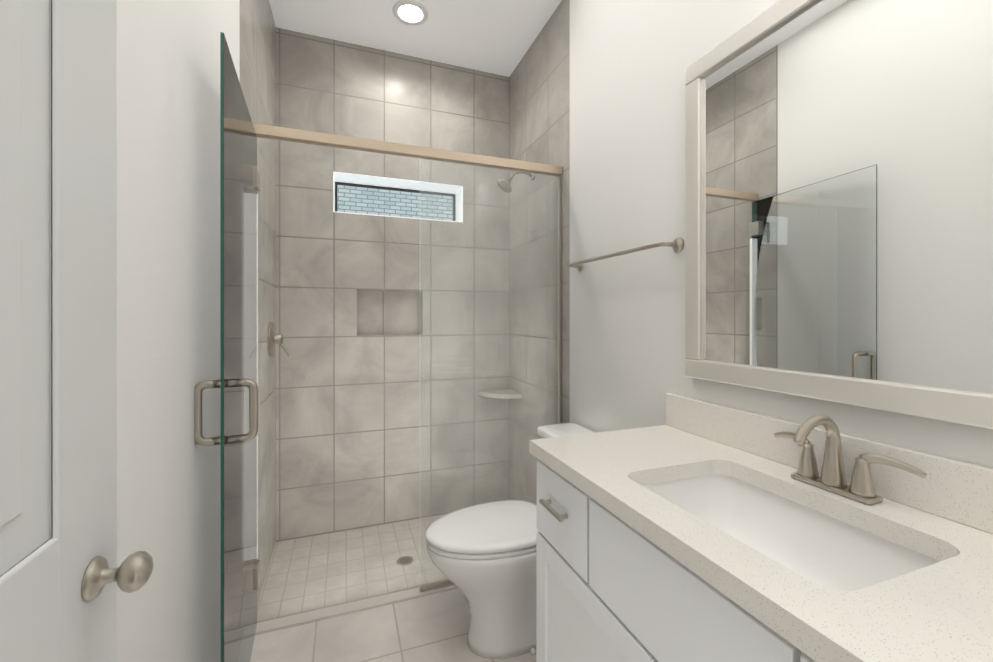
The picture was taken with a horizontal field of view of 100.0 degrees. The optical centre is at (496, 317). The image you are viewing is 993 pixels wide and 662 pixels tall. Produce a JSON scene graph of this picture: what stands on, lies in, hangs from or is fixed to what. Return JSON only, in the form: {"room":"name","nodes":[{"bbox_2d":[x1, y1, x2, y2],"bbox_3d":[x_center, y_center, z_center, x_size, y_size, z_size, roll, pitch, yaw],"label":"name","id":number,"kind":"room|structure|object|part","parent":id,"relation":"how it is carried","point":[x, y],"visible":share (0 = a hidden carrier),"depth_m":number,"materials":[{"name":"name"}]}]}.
{"room":"bathroom","nodes":[
{"label":"bathroom","id":0,"kind":"room"},
{"bbox_2d":[117,0,275,661],"bbox_3d":[-0.577,-0.199,0.282,0.120,3.280,4.670,0,0,-20],"label":"wall","id":1,"kind":"structure","parent":0,"point":[168,283],"depth_m":1.03,"materials":[{"name":"white paint"}]},
{"bbox_2d":[0,0,153,661],"bbox_3d":[-0.401,0.122,0.189,0.103,2.422,0.975,0,0,-20],"label":"entry door","id":2,"kind":"structure","parent":1,"relation":"in","point":[62,575],"depth_m":0.51,"materials":[{"name":"white paint"}]},
{"bbox_3d":[-0.421,-0.349,0.181,0.006,1.130,0.585,0,0,-20],"label":"upper entry door panel","id":3,"kind":"part","parent":2,"relation":"part of","materials":[{"name":"white wood"}]},
{"bbox_3d":[-0.436,0.122,0.176,0.028,2.422,0.975,0,0,-20],"label":"panel","id":4,"kind":"part","parent":2,"relation":"part of","materials":[{"name":"white paint"}]},
{"bbox_3d":[-0.420,0.369,0.182,0.010,0.205,0.697,0,0,-20],"label":"frame","id":5,"kind":"part","parent":2,"relation":"part of","materials":[{"name":"white paint"}]},
{"bbox_3d":[-0.562,0.122,0.572,0.010,2.422,0.145,0,0,-20],"label":"frame","id":6,"kind":"part","parent":2,"relation":"part of","materials":[{"name":"white paint"}]},
{"bbox_3d":[-0.527,0.361,0.587,0.067,0.055,0.055,0,0,-20],"label":"knob","id":7,"kind":"part","parent":2,"relation":"part of","materials":[{"name":"silver metal"}]},
{"bbox_2d":[268,322,290,356],"bbox_3d":[-1.207,0.122,2.335,0.106,0.194,0.190,0,0,-20],"label":"shower valve","id":8,"kind":"object","parent":1,"relation":"attached to","point":[273,338],"visible":0.98,"depth_m":2.30,"materials":[{"name":"silver metal"}]},
{"bbox_3d":[-1.227,0.120,2.328,0.062,0.190,0.190,0,0,-20],"label":"plate","id":9,"kind":"part","parent":8,"relation":"part of","materials":[{"name":"silver metal"}]},
{"bbox_3d":[-1.185,0.167,2.332,0.067,0.103,0.043,0,0,-20],"label":"lever","id":10,"kind":"part","parent":8,"relation":"part of","materials":[{"name":"silver metal"}]},
{"bbox_2d":[357,290,419,334],"bbox_3d":[-0.753,-0.034,2.890,0.420,0.294,0.170,0,0,-20],"label":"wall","id":11,"kind":"structure","parent":0,"point":[387,312],"depth_m":2.81,"materials":[{"name":"tile"}]},
{"bbox_2d":[276,165,508,225],"bbox_3d":[-0.660,-0.788,2.875,1.745,0.255,0.260,0,0,-20],"label":"wall","id":12,"kind":"structure","parent":0,"point":[303,188],"depth_m":2.58,"materials":[{"name":"tile"}]},
{"bbox_2d":[276,27,508,541],"bbox_3d":[-0.660,-0.201,2.876,1.745,3.280,0.260,0,0,-20],"label":"wall","id":13,"kind":"structure","parent":0,"point":[349,438],"depth_m":2.70,"materials":[{"name":"tile"}]},
{"bbox_2d":[333,172,462,222],"bbox_3d":[-0.666,-0.788,2.855,0.839,0.254,0.224,0,0,-20],"label":"window","id":14,"kind":"structure","parent":13,"relation":"in","point":[372,195],"depth_m":2.89,"materials":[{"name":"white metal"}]},
{"bbox_2d":[250,589,535,661],"bbox_3d":[0.324,1.391,0.186,1.745,0.100,3.870,0,0,-20],"label":"floor","id":15,"kind":"structure","parent":0,"point":[433,628],"depth_m":1.75,"materials":[{"name":"tile"}]},
{"bbox_2d":[255,585,458,635],"bbox_3d":[-0.351,1.384,2.031,1.745,0.112,0.060,0,0,-20],"label":"threshold","id":16,"kind":"object","parent":15,"relation":"on","point":[325,613],"visible":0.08,"depth_m":1.90,"materials":[{"name":"white"}]},
{"bbox_2d":[425,422,596,658],"bbox_3d":[0.101,0.936,1.781,0.811,0.808,0.484,0,0,-20],"label":"toilet","id":17,"kind":"object","parent":15,"relation":"on","point":[482,556],"visible":0.52,"depth_m":1.64,"materials":[{"name":"white ceramic"}]},
{"bbox_3d":[-0.025,0.891,1.735,0.533,0.020,0.380,0,0,-20],"label":"seat","id":18,"kind":"part","parent":17,"relation":"part of","materials":[{"name":"white plastic"}]},
{"bbox_3d":[0.009,1.121,1.747,0.600,0.438,0.386,0,0,-20],"label":"bowl","id":19,"kind":"part","parent":17,"relation":"part of","materials":[{"name":"white ceramic"}]},
{"bbox_3d":[-0.025,0.862,1.735,0.542,0.030,0.386,0,0,-20],"label":"lid","id":20,"kind":"part","parent":17,"relation":"part of","materials":[{"name":"white plastic"}]},
{"bbox_3d":[0.376,0.556,1.881,0.226,0.048,0.484,0,0,-20],"label":"tank lid","id":21,"kind":"part","parent":17,"relation":"part of","materials":[{"name":"white ceramic"}]},
{"bbox_2d":[529,393,992,661],"bbox_3d":[0.572,0.779,0.851,0.579,1.123,1.220,0,0,-20],"label":"bathroom vanity","id":22,"kind":"object","parent":15,"relation":"on","point":[693,530],"visible":1,"depth_m":0.87,"materials":[{"name":"white paint"}]},
{"bbox_3d":[0.145,0.945,1.291,0.019,0.540,0.062,0,0,-20],"label":"door","id":23,"kind":"part","parent":22,"relation":"part of","materials":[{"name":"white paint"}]},
{"bbox_3d":[0.185,0.557,1.184,0.020,0.217,0.291,0,0,-20],"label":"drawer","id":24,"kind":"part","parent":22,"relation":"part of","materials":[{"name":"white paint"}]},
{"bbox_3d":[0.239,0.946,1.047,0.010,0.520,0.566,0,0,-20],"label":"door","id":25,"kind":"part","parent":22,"relation":"part of","materials":[{"name":"white paint"}]},
{"bbox_3d":[0.235,0.707,1.045,0.019,0.062,0.462,0,0,-20],"label":"door","id":26,"kind":"part","parent":22,"relation":"part of","materials":[{"name":"white paint"}]},
{"bbox_2d":[643,474,939,590],"bbox_3d":[0.555,0.515,0.871,0.364,0.167,0.514,0,0,-20],"label":"basin","id":27,"kind":"object","parent":22,"relation":"in","point":[828,548],"depth_m":0.97,"materials":[{"name":"white ceramic"}]},
{"bbox_3d":[0.477,0.557,0.384,0.020,0.217,0.371,0,0,-20],"label":"drawer","id":28,"kind":"part","parent":22,"relation":"part of","materials":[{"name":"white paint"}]},
{"bbox_2d":[774,415,926,504],"bbox_3d":[0.721,0.304,0.932,0.152,0.173,0.307,0,0,-20],"label":"faucet","id":29,"kind":"object","parent":22,"relation":"on","point":[831,487],"depth_m":0.93,"materials":[{"name":"silver metal"}]},
{"bbox_2d":[269,0,561,76],"bbox_3d":[0.142,-1.789,0.682,1.745,0.100,4.930,0,0,-20],"label":"ceiling","id":30,"kind":"structure","parent":0,"point":[497,37],"depth_m":2.49,"materials":[{"name":"white paint"}]},
{"bbox_2d":[393,0,427,25],"bbox_3d":[-0.490,-1.734,2.373,0.200,0.010,0.200,0,0,-20],"label":"recessed light","id":31,"kind":"object","parent":30,"relation":"in","point":[411,12],"visible":1,"depth_m":2.37,"materials":[{"name":"white paint"}]},
{"bbox_2d":[509,0,992,504],"bbox_3d":[0.949,-0.199,0.839,0.120,3.280,4.670,0,0,-20],"label":"wall","id":32,"kind":"structure","parent":0,"point":[631,61],"depth_m":1.83,"materials":[{"name":"white paint"}]},
{"bbox_2d":[194,32,562,661],"bbox_3d":[-0.238,0.251,1.710,1.512,2.152,0.750,0,0,-20],"label":"glass","id":33,"kind":"object","parent":32,"relation":"attached to","point":[237,383],"visible":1,"depth_m":1.54,"materials":[{"name":"clear glass"}]},
{"bbox_3d":[-0.803,0.266,1.160,0.074,0.183,0.022,0,0,-24],"label":"handle","id":34,"kind":"part","parent":33,"relation":"part of","materials":[{"name":"silver metal"}]},
{"bbox_3d":[-0.886,0.269,1.455,0.008,2.082,0.716,0,0,-24],"label":"door","id":35,"kind":"part","parent":33,"relation":"part of","materials":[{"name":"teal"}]},
{"bbox_3d":[-0.725,0.266,1.194,0.074,0.183,0.022,0,0,-24],"label":"handle","id":36,"kind":"part","parent":33,"relation":"part of","materials":[{"name":"silver metal"}]},
{"bbox_3d":[-0.351,-0.802,2.030,1.503,0.045,0.040,0,0,-20],"label":"rail","id":37,"kind":"part","parent":33,"relation":"part of","materials":[{"name":"beige metal"}]},
{"bbox_3d":[-0.015,0.265,2.154,0.761,2.090,0.010,0,0,-20],"label":"panel","id":38,"kind":"part","parent":33,"relation":"part of","materials":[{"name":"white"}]},
{"bbox_2d":[478,389,521,398],"bbox_3d":[0.021,0.526,2.861,0.235,0.026,0.235,0,0,-20],"label":"corner shelf","id":39,"kind":"object","parent":32,"relation":"attached to","point":[514,394],"depth_m":2.82,"materials":[{"name":"grey stone"}]},
{"bbox_2d":[497,171,534,192],"bbox_3d":[0.120,-0.849,2.585,0.239,0.149,0.110,0,0,-20],"label":"shower head","id":40,"kind":"object","parent":32,"relation":"attached to","point":[505,184],"depth_m":2.56},
{"bbox_3d":[0.152,-0.883,2.597,0.162,0.064,0.015,0,0,-20],"label":"arm","id":41,"kind":"part","parent":40,"relation":"part of"},
{"bbox_2d":[568,237,683,271],"bbox_3d":[0.499,-0.260,1.779,0.080,0.054,0.709,0,0,-20],"label":"towel rail","id":42,"kind":"object","parent":32,"relation":"attached to","point":[677,244],"visible":1,"depth_m":1.57,"materials":[{"name":"silver metal"}]},
{"bbox_2d":[685,0,992,428],"bbox_3d":[0.837,-0.324,0.923,0.031,1.050,1.065,0,0,-20],"label":"mirror","id":43,"kind":"object","parent":32,"relation":"attached to","point":[838,201],"visible":0.98,"depth_m":0.97,"materials":[{"name":"white mirror"}]},
{"bbox_3d":[0.665,-0.325,1.394,0.031,0.926,0.062,0,0,-20],"label":"frame","id":44,"kind":"part","parent":43,"relation":"part of","materials":[{"name":"white wood"}]},
{"bbox_3d":[0.837,-0.818,0.923,0.031,0.062,1.065,0,0,-20],"label":"frame","id":45,"kind":"part","parent":43,"relation":"part of","materials":[{"name":"white wood"}]},
{"bbox_3d":[0.837,0.170,0.924,0.031,0.062,1.065,0,0,-20],"label":"frame","id":46,"kind":"part","parent":43,"relation":"part of","materials":[{"name":"white wood"}]},
{"label":"outside","id":47,"kind":"structure","parent":0,"visible":0},
{"bbox_2d":[257,514,447,622],"bbox_3d":[-0.533,1.392,2.529,1.745,0.096,1.000,0,0,-20],"label":"floor","id":48,"kind":"structure","parent":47,"point":[311,573],"depth_m":2.23,"materials":[{"name":"tile"}]},
{"bbox_2d":[396,556,412,564],"bbox_3d":[-0.507,1.343,2.304,0.092,0.001,0.092,0,0,-20],"label":"floor drain","id":49,"kind":"object","parent":48,"relation":"on","point":[410,562],"visible":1,"depth_m":2.30,"materials":[{"name":"silver metal"}]},
{"bbox_2d":[399,557,409,563],"bbox_3d":[-0.507,1.343,2.304,0.060,0.001,0.060,0,0,-20],"label":"grid","id":50,"kind":"object","parent":49,"relation":"on","point":[405,560],"visible":1,"depth_m":2.30,"materials":[{"name":"silver metal"}]}
]}

